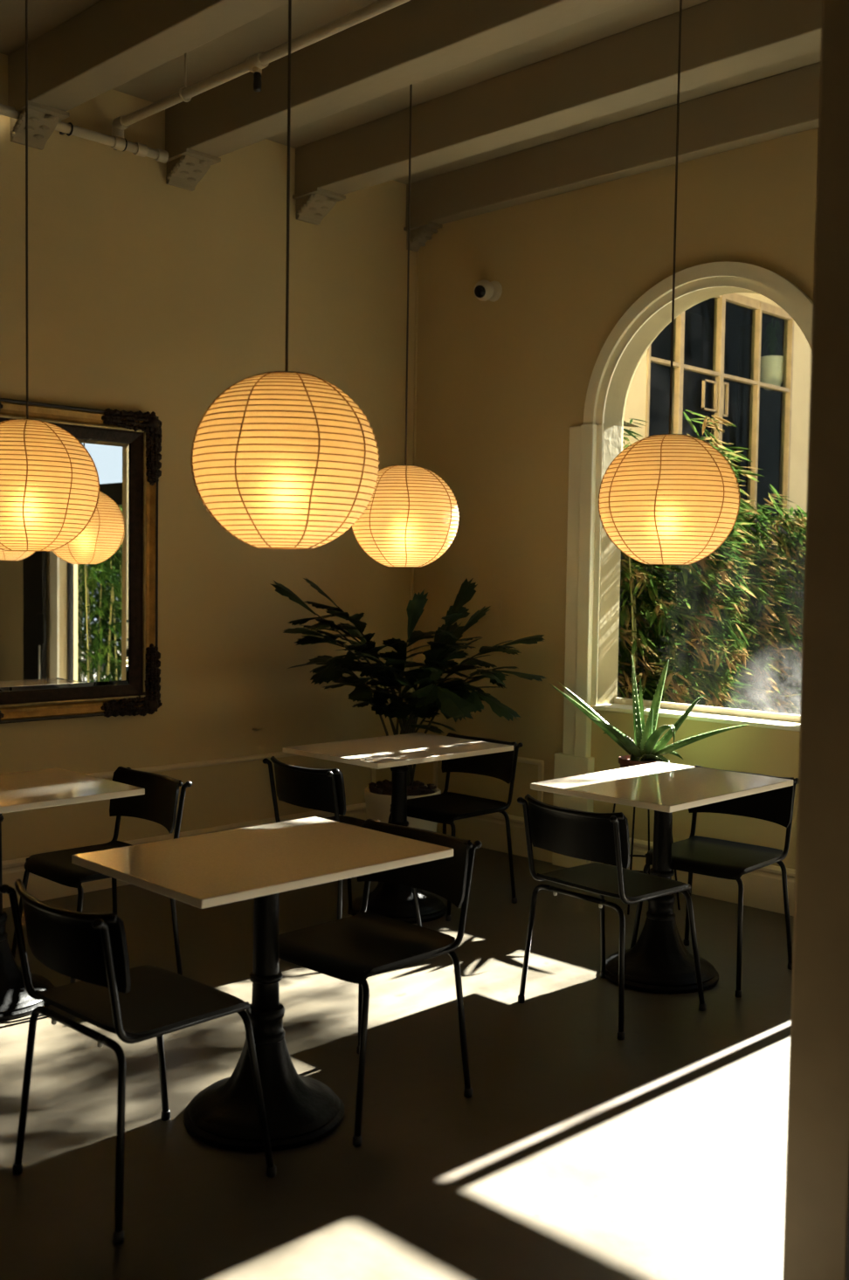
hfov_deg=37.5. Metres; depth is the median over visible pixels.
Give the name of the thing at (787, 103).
ceiling beam
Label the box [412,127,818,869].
wall
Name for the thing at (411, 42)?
ceiling beam
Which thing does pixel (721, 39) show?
ceiling beam
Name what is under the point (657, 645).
clump
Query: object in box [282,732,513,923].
cafe table
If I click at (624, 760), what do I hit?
pot
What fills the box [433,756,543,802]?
trim
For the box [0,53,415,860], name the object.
wall
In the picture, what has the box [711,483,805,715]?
clump
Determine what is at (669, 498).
paper lantern
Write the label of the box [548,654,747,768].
aloe
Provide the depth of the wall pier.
2.27 m
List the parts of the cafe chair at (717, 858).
leg, post, leg, seat, leg, backrest, post, leg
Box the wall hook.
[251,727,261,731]
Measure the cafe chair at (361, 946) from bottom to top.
0.762 m
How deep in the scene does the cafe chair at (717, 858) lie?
4.94 m
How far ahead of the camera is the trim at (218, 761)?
6.45 m
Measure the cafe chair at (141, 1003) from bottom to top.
0.762 m
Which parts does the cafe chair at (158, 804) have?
leg, post, leg, seat, leg, post, backrest, leg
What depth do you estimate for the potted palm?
6.45 m
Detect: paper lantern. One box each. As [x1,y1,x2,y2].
[0,0,99,551]
[190,0,379,549]
[350,84,459,567]
[598,0,740,564]
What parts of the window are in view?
sill, arch moulding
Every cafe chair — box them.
[0,879,276,1244]
[11,766,192,983]
[262,756,421,926]
[278,818,481,1146]
[377,732,523,921]
[516,793,706,1040]
[630,765,798,997]
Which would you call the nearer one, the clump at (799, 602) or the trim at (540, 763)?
the trim at (540, 763)
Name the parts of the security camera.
mount plate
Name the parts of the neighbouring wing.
vent sash, vent sash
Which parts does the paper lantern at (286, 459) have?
lamp shade, cord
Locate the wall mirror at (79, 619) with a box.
[0,398,162,723]
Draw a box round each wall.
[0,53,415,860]
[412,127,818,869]
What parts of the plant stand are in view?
leg, leg, leg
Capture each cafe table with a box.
[0,767,144,1021]
[71,816,453,1151]
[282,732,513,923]
[529,761,792,993]
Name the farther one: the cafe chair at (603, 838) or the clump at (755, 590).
the clump at (755, 590)
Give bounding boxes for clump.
[617,409,763,709]
[618,503,746,708]
[651,500,778,710]
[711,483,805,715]
[737,515,805,715]
[766,516,805,713]
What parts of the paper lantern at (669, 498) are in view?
lamp shade, cord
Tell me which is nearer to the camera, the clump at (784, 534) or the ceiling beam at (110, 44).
the ceiling beam at (110, 44)
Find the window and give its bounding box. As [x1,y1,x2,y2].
[551,261,812,867]
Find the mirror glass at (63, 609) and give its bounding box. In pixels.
[0,442,126,687]
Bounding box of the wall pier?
[782,0,848,1279]
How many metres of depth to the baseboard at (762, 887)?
6.15 m
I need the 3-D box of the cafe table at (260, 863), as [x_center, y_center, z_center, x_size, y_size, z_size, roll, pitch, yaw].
[-0.448,0.972,3.532,0.860,0.757,0.625,-2,4,-44]
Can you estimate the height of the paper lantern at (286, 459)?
2.195 m
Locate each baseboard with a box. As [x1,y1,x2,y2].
[1,802,366,908]
[436,812,795,915]
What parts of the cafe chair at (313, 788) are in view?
post, backrest, post, leg, seat, leg, leg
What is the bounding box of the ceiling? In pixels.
[0,0,820,185]
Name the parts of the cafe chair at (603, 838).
post, leg, backrest, leg, leg, seat, post, leg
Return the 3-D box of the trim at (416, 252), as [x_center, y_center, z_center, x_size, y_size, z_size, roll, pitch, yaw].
[-0.067,-0.701,7.436,0.012,3.300,0.012,4,4,45]
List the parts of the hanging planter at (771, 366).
pot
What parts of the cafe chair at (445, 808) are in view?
post, leg, seat, leg, backrest, post, leg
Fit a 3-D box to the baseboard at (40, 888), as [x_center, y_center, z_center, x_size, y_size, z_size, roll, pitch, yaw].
[-2.618,1.137,4.971,0.026,0.212,7.200,4,4,45]
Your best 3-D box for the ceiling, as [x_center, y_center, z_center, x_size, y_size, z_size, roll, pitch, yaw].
[-0.166,-2.491,2.383,7.200,0.200,7.570,4,4,45]
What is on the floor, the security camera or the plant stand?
the plant stand
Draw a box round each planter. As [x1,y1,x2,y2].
[364,784,440,832]
[759,317,783,390]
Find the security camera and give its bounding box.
[473,280,502,301]
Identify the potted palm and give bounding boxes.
[269,578,547,832]
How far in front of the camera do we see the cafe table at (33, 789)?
4.42 m
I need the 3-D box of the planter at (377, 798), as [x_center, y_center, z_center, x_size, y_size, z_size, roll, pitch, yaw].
[-0.120,0.993,6.673,0.406,0.396,0.406,4,4,45]
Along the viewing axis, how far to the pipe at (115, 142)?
5.79 m
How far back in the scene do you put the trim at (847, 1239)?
2.25 m
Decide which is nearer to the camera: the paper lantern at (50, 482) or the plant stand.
the paper lantern at (50, 482)
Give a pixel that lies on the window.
(585, 453)
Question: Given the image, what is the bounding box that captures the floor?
[0,846,793,1279]
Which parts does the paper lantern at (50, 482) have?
cord, lamp shade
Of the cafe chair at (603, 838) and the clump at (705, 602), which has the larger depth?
the clump at (705, 602)
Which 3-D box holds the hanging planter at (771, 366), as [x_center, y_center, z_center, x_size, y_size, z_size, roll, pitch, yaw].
[2.688,-2.488,9.661,0.190,1.100,0.190,0,3,-9]
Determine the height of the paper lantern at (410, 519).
2.230 m
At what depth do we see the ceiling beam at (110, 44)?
5.03 m
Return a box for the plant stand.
[612,803,680,915]
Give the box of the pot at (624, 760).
[618,755,659,768]
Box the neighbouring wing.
[618,292,811,709]
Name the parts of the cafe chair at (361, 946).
leg, leg, post, seat, backrest, post, leg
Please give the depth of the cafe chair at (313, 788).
5.11 m
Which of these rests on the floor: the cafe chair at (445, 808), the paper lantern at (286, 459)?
the cafe chair at (445, 808)
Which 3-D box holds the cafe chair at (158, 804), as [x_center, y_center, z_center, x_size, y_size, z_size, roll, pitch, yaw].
[-1.211,0.897,4.686,0.526,0.762,0.491,-2,4,-44]
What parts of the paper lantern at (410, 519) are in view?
lamp shade, cord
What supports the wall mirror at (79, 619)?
attached to the wall at (146, 293)
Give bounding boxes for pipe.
[0,103,168,163]
[111,0,410,137]
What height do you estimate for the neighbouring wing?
6.520 m
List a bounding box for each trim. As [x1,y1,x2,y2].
[87,751,375,783]
[408,251,418,715]
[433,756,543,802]
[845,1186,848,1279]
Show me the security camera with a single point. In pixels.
(484, 290)
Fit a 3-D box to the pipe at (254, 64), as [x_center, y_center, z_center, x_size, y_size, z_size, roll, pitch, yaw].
[0.736,-2.295,3.701,6.153,0.302,0.063,4,4,45]
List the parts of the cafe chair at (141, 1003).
leg, backrest, post, leg, seat, leg, post, leg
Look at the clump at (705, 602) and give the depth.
6.91 m
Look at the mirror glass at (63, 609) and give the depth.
5.87 m
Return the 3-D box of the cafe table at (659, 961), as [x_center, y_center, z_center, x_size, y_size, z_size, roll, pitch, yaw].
[0.918,0.923,4.848,0.625,0.757,0.860,4,4,45]
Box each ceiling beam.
[7,0,293,150]
[165,0,634,191]
[292,0,821,225]
[403,61,819,252]
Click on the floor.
(577, 1151)

